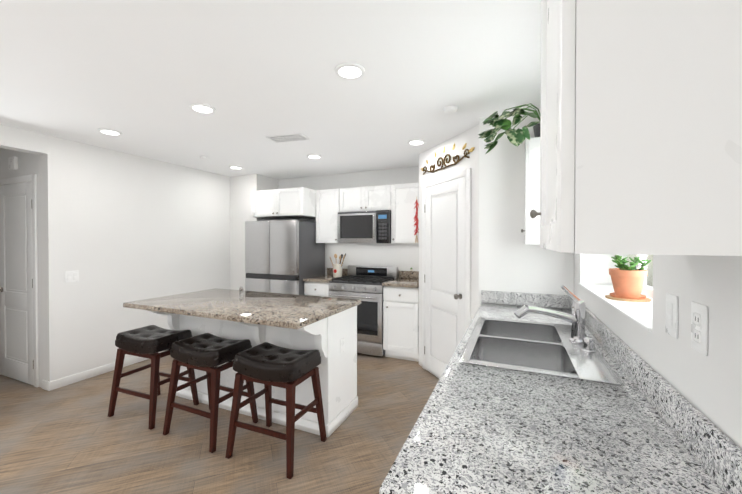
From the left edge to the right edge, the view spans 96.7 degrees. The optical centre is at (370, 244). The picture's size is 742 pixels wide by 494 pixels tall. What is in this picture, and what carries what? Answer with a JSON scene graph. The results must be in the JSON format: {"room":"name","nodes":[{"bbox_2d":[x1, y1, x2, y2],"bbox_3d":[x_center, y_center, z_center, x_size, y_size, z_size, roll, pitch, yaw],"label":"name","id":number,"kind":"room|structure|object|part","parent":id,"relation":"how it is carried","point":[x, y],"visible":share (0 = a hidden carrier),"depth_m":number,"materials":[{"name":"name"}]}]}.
{"room":"kitchen","nodes":[
{"label":"kitchen","id":0,"kind":"room"},
{"bbox_2d":[0,148,42,387],"bbox_3d":[-3.945,0.172,3.599,1.680,2.450,0.120,0,1,24],"label":"wall","id":1,"kind":"structure","parent":0,"point":[29,163],"depth_m":3.24,"materials":[{"name":"paint"}]},
{"bbox_2d":[8,156,17,169],"bbox_3d":[-3.674,-0.836,3.385,0.120,0.130,0.035,0,1,24],"label":"door chime","id":2,"kind":"object","parent":1,"relation":"attached to","point":[13,163],"visible":1,"depth_m":3.37,"materials":[{"name":"white plastic"}]},
{"bbox_2d":[0,174,38,386],"bbox_3d":[-3.670,0.353,3.368,0.834,2.092,0.082,0,1,24],"label":"hall door","id":3,"kind":"structure","parent":1,"relation":"in","point":[18,290],"depth_m":3.36,"materials":[{"name":"paint"}]},
{"bbox_2d":[0,124,278,381],"bbox_3d":[-3.237,0.184,2.296,0.660,2.450,7.098,0,1,24],"label":"wall","id":4,"kind":"structure","parent":0,"point":[119,228],"depth_m":3.71,"materials":[{"name":"paint"}]},
{"bbox_2d":[65,270,78,282],"bbox_3d":[-3.012,0.320,3.324,0.010,0.116,0.116,0,1,24],"label":"light switch","id":5,"kind":"object","parent":4,"relation":"attached to","point":[71,276],"visible":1,"depth_m":3.32,"materials":[{"name":"white plastic"}]},
{"bbox_2d":[42,350,166,390],"bbox_3d":[-2.459,1.350,4.089,0.660,0.085,2.212,0,1,24],"label":"baseboard","id":6,"kind":"structure","parent":4,"relation":"attached to","point":[64,381],"depth_m":3.42,"materials":[{"name":"paint"}]},
{"bbox_2d":[0,353,438,493],"bbox_3d":[-2.069,1.463,1.810,6.560,0.100,7.320,0,1,24],"label":"floor","id":7,"kind":"structure","parent":0,"point":[73,438],"depth_m":2.34,"materials":[{"name":"brown wood"}]},
{"bbox_2d":[108,325,198,429],"bbox_3d":[-1.833,1.068,2.797,0.536,0.673,0.449,0,1,24],"label":"stool","id":8,"kind":"object","parent":7,"relation":"on","point":[150,341],"visible":0.88,"depth_m":2.69,"materials":[{"name":"black leather"}]},
{"bbox_3d":[-1.833,0.799,2.794,0.510,0.140,0.356,0,1,24],"label":"seat","id":9,"kind":"part","parent":8,"relation":"part of","materials":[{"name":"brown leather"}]},
{"bbox_2d":[163,333,257,452],"bbox_3d":[-1.219,1.070,2.529,0.529,0.673,0.440,0,1,24],"label":"stool","id":10,"kind":"object","parent":7,"relation":"on","point":[209,353],"visible":0.88,"depth_m":2.43,"materials":[{"name":"black leather"}]},
{"bbox_3d":[-1.219,0.802,2.526,0.505,0.140,0.348,0,1,24],"label":"seat","id":11,"kind":"part","parent":10,"relation":"part of","materials":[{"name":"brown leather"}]},
{"bbox_2d":[153,308,357,436],"bbox_3d":[-1.033,0.958,2.841,1.674,0.892,0.778,0,1,24],"label":"kitchen island","id":12,"kind":"object","parent":7,"relation":"on","point":[326,327],"depth_m":2.60,"materials":[{"name":"white paint"}]},
{"bbox_2d":[123,288,360,331],"bbox_3d":[-1.058,0.493,2.779,1.730,0.037,0.920,0,1,24],"label":"island countertop","id":13,"kind":"structure","parent":12,"relation":"on","point":[272,310],"depth_m":2.59,"materials":[{"name":"beige stone"}]},
{"bbox_2d":[239,286,243,294],"bbox_3d":[-1.224,0.431,3.112,0.040,0.079,0.040,0,1,24],"label":"salt shaker","id":14,"kind":"object","parent":13,"relation":"on","point":[241,290],"visible":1,"depth_m":3.10,"materials":[{"name":"clear glass"}]},
{"bbox_2d":[225,342,326,478],"bbox_3d":[-0.641,1.073,2.277,0.529,0.673,0.440,0,1,24],"label":"stool","id":15,"kind":"object","parent":7,"relation":"on","point":[268,365],"visible":1,"depth_m":2.18,"materials":[{"name":"black leather"}]},
{"bbox_3d":[-0.641,0.804,2.274,0.505,0.140,0.348,0,1,24],"label":"seat","id":16,"kind":"part","parent":15,"relation":"part of","materials":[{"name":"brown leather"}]},
{"bbox_2d":[245,220,324,294],"bbox_3d":[-1.243,0.526,4.851,0.885,1.720,0.730,0,1,24],"label":"refrigerator","id":17,"kind":"object","parent":7,"relation":"on","point":[285,256],"visible":0.6,"depth_m":4.52,"materials":[{"name":"silver metal"}]},
{"bbox_2d":[304,282,328,296],"bbox_3d":[-0.613,0.942,4.677,0.386,0.891,0.647,0,1,24],"label":"base cabinet","id":18,"kind":"object","parent":7,"relation":"on","point":[316,289],"visible":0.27,"depth_m":4.40,"materials":[{"name":"paint"}]},
{"bbox_2d":[303,268,347,282],"bbox_3d":[-0.615,0.426,4.672,0.388,0.137,0.647,0,1,24],"label":"countertop","id":19,"kind":"structure","parent":18,"relation":"on","point":[328,277],"depth_m":4.61,"materials":[{"name":"beige stone"}]},
{"bbox_2d":[330,253,345,276],"bbox_3d":[-0.457,0.287,4.725,0.224,0.337,0.213,0,1,24],"label":"utensil crock","id":20,"kind":"object","parent":19,"relation":"on","point":[337,270],"visible":1,"depth_m":4.67,"materials":[{"name":"ceramic"}]},
{"bbox_2d":[328,265,397,356],"bbox_3d":[-0.104,0.847,4.407,0.752,1.085,0.677,0,1,24],"label":"gas range","id":21,"kind":"object","parent":7,"relation":"on","point":[363,284],"visible":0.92,"depth_m":4.12,"materials":[{"name":"grey metal"}]},
{"bbox_2d":[383,286,418,361],"bbox_3d":[0.467,0.946,4.206,0.444,0.891,0.647,0,1,24],"label":"base cabinet","id":22,"kind":"object","parent":7,"relation":"on","point":[400,322],"visible":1,"depth_m":3.95,"materials":[{"name":"paint"}]},
{"bbox_2d":[382,271,418,287],"bbox_3d":[0.467,0.430,4.200,0.445,0.137,0.647,0,1,24],"label":"countertop","id":23,"kind":"structure","parent":22,"relation":"on","point":[408,279],"depth_m":4.15,"materials":[{"name":"beige stone"}]},
{"bbox_3d":[0.768,0.970,1.573,0.647,0.891,2.228,0,1,24],"label":"base cabinet","id":24,"kind":"object","parent":7,"relation":"on","visible":0},
{"bbox_2d":[379,285,741,493],"bbox_3d":[0.763,0.435,1.564,0.654,0.470,2.242,0,1,24],"label":"countertop","id":25,"kind":"structure","parent":24,"relation":"on","point":[515,404],"depth_m":0.90,"materials":[{"name":"white stone"}]},
{"bbox_2d":[459,285,623,385],"bbox_3d":[0.796,0.435,1.652,0.560,0.470,0.870,0,1,24],"label":"sink","id":26,"kind":"object","parent":25,"relation":"in","point":[535,348],"depth_m":1.63,"materials":[{"name":"silver metal"}]},
{"bbox_2d":[0,0,540,179],"bbox_3d":[-2.069,-1.087,1.787,6.560,0.100,7.320,0,1,24],"label":"ceiling","id":27,"kind":"structure","parent":0,"point":[141,75],"depth_m":2.02,"materials":[{"name":"paint"}]},
{"bbox_2d":[98,128,121,135],"bbox_3d":[-2.412,-1.042,3.050,0.180,0.012,0.180,0,1,24],"label":"recessed light","id":28,"kind":"object","parent":27,"relation":"in","point":[109,131],"visible":1,"depth_m":3.04,"materials":[{"name":"paint"}]},
{"bbox_2d":[189,103,215,113],"bbox_3d":[-1.283,-1.037,2.513,0.180,0.012,0.180,0,1,24],"label":"recessed light","id":29,"kind":"object","parent":27,"relation":"in","point":[202,108],"visible":0.94,"depth_m":2.50,"materials":[{"name":"paint"}]},
{"bbox_2d":[229,166,242,168],"bbox_3d":[-1.843,-1.055,4.504,0.180,0.012,0.180,0,1,24],"label":"recessed light","id":30,"kind":"object","parent":27,"relation":"in","point":[236,167],"visible":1,"depth_m":4.48,"materials":[{"name":"paint"}]},
{"bbox_2d":[266,133,309,142],"bbox_3d":[-0.814,-1.043,3.236,0.380,0.011,0.190,0,1,16],"label":"ceiling vent","id":31,"kind":"object","parent":27,"relation":"in","point":[288,138],"visible":1,"depth_m":3.22,"materials":[{"name":"metal"}]},
{"bbox_2d":[307,154,321,158],"bbox_3d":[-0.676,-1.050,3.929,0.180,0.012,0.180,0,1,24],"label":"recessed light","id":32,"kind":"object","parent":27,"relation":"in","point":[313,156],"visible":0.96,"depth_m":3.90,"materials":[{"name":"paint"}]},
{"bbox_2d":[335,62,364,79],"bbox_3d":[-0.125,-1.032,1.965,0.180,0.012,0.180,0,1,24],"label":"recessed light","id":33,"kind":"object","parent":27,"relation":"in","point":[349,70],"visible":0.98,"depth_m":1.94,"materials":[{"name":"paint"}]},
{"bbox_2d":[408,139,424,144],"bbox_3d":[0.464,-1.044,3.366,0.180,0.012,0.180,0,1,24],"label":"recessed light","id":34,"kind":"object","parent":27,"relation":"in","point":[416,142],"visible":0.96,"depth_m":3.35,"materials":[{"name":"paint"}]},
{"bbox_2d":[443,105,457,113],"bbox_3d":[0.607,-1.028,2.518,0.110,0.028,0.110,0,1,24],"label":"smoke detector","id":35,"kind":"object","parent":27,"relation":"attached to","point":[450,109],"visible":1,"depth_m":2.49,"materials":[{"name":"white plastic"}]},
{"bbox_2d":[279,166,418,277],"bbox_3d":[0.022,0.161,4.814,4.620,2.450,0.120,0,1,24],"label":"wall","id":36,"kind":"structure","parent":0,"point":[403,256],"depth_m":4.78,"materials":[{"name":"paint"}]},
{"bbox_2d":[251,187,315,219],"bbox_3d":[-1.213,-0.595,4.914,0.900,0.380,0.667,0,1,24],"label":"upper cabinet","id":37,"kind":"object","parent":36,"relation":"attached to","point":[289,203],"visible":1,"depth_m":4.63,"materials":[{"name":"paint"}]},
{"bbox_2d":[316,189,339,242],"bbox_3d":[-0.557,-0.404,4.795,0.386,0.760,0.364,0,1,24],"label":"upper cabinet","id":38,"kind":"object","parent":36,"relation":"attached to","point":[327,205],"visible":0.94,"depth_m":4.67,"materials":[{"name":"paint"}]},
{"bbox_2d":[340,185,390,211],"bbox_3d":[-0.030,-0.619,4.563,0.756,0.325,0.364,0,1,24],"label":"upper cabinet","id":39,"kind":"object","parent":36,"relation":"attached to","point":[371,198],"visible":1,"depth_m":4.41,"materials":[{"name":"paint"}]},
{"bbox_2d":[337,210,390,242],"bbox_3d":[-0.048,-0.235,4.525,0.752,0.428,0.453,0,1,24],"label":"microwave","id":40,"kind":"object","parent":39,"relation":"attached to","point":[374,226],"visible":1,"depth_m":4.35,"materials":[{"name":"silver metal"}]},
{"bbox_2d":[391,183,418,242],"bbox_3d":[0.524,-0.400,4.323,0.444,0.760,0.364,0,1,24],"label":"upper cabinet","id":41,"kind":"object","parent":36,"relation":"attached to","point":[404,197],"visible":0.62,"depth_m":4.21,"materials":[{"name":"paint"}]},
{"bbox_2d":[414,200,418,242],"bbox_3d":[0.563,-0.312,4.082,0.074,0.570,0.056,0,1,24],"label":"chili","id":42,"kind":"object","parent":41,"relation":"hanging from","point":[416,217],"visible":0.98,"depth_m":4.09,"materials":[{"name":"red"}]},
{"bbox_2d":[419,109,573,365],"bbox_3d":[1.159,0.174,3.433,1.428,2.449,1.498,0,1,24],"label":"wall","id":43,"kind":"structure","parent":0,"point":[504,258],"depth_m":2.67,"materials":[{"name":"paint"}]},
{"bbox_2d":[422,168,470,378],"bbox_3d":[0.739,0.353,3.348,0.598,2.092,0.598,0,1,24],"label":"pantry door","id":44,"kind":"structure","parent":43,"relation":"in","point":[446,260],"depth_m":3.31,"materials":[{"name":"paint"}]},
{"bbox_2d":[421,143,474,174],"bbox_3d":[0.735,-0.882,3.340,0.019,0.227,0.946,0,1,-21],"label":"art","id":45,"kind":"object","parent":43,"relation":"attached to","point":[459,159],"visible":1,"depth_m":3.28,"materials":[{"name":"brown metal"}]},
{"bbox_2d":[574,254,741,449],"bbox_3d":[0.838,0.199,0.584,0.260,2.450,7.220,0,1,24],"label":"wall","id":46,"kind":"structure","parent":0,"point":[709,386],"depth_m":0.82,"materials":[{"name":"paint"}]},
{"bbox_2d":[521,137,539,244],"bbox_3d":[1.297,-0.382,2.417,0.362,0.760,0.240,0,1,24],"label":"upper cabinet","id":47,"kind":"object","parent":46,"relation":"attached to","point":[531,230],"visible":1,"depth_m":2.35,"materials":[{"name":"paint"}]},
{"bbox_2d":[478,103,539,153],"bbox_3d":[1.032,-0.821,2.328,0.516,0.347,0.502,0,1,24],"label":"pothos plant","id":48,"kind":"object","parent":47,"relation":"on","point":[517,137],"visible":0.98,"depth_m":2.21,"materials":[{"name":"green plant"}]},
{"bbox_2d":[578,283,652,331],"bbox_3d":[1.245,0.269,1.607,0.212,0.012,1.278,0,1,24],"label":"window sill","id":49,"kind":"structure","parent":46,"relation":"attached to","point":[640,314],"depth_m":1.44,"materials":[{"name":"paint"}]},
{"bbox_2d":[605,255,651,301],"bbox_3d":[1.242,0.157,1.597,0.176,0.210,0.176,0,1,24],"label":"flowerpot","id":50,"kind":"object","parent":49,"relation":"on","point":[627,282],"visible":1,"depth_m":1.55,"materials":[{"name":"ceramic"}]},
{"bbox_2d":[611,255,651,270],"bbox_3d":[1.247,0.098,1.583,0.157,0.092,0.148,0,1,24],"label":"jade plant","id":51,"kind":"object","parent":50,"relation":"on","point":[621,266],"depth_m":1.57,"materials":[{"name":"green plant"}]},
{"bbox_2d":[616,254,652,298],"bbox_3d":[1.363,-0.185,1.552,0.045,0.896,1.278,0,1,24],"label":"window","id":52,"kind":"structure","parent":46,"relation":"in","point":[647,290],"depth_m":1.71,"materials":[{"name":"glass"}]},
{"bbox_2d":[530,0,741,255],"bbox_3d":[0.548,-0.432,0.700,0.362,0.890,0.490,0,1,24],"label":"upper cabinet","id":53,"kind":"object","parent":46,"relation":"attached to","point":[641,130],"visible":1,"depth_m":0.50,"materials":[{"name":"paint"}]},
{"bbox_2d":[665,293,677,338],"bbox_3d":[0.838,0.196,0.922,0.010,0.116,0.070,0,1,24],"label":"light switch","id":54,"kind":"object","parent":46,"relation":"attached to","point":[671,327],"visible":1,"depth_m":0.91,"materials":[{"name":"white plastic"}]},
{"bbox_2d":[691,301,707,355],"bbox_3d":[0.779,0.197,0.785,0.008,0.116,0.070,0,1,24],"label":"outlet","id":55,"kind":"object","parent":46,"relation":"attached to","point":[699,327],"visible":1,"depth_m":0.77,"materials":[{"name":"white plastic"}]}
]}

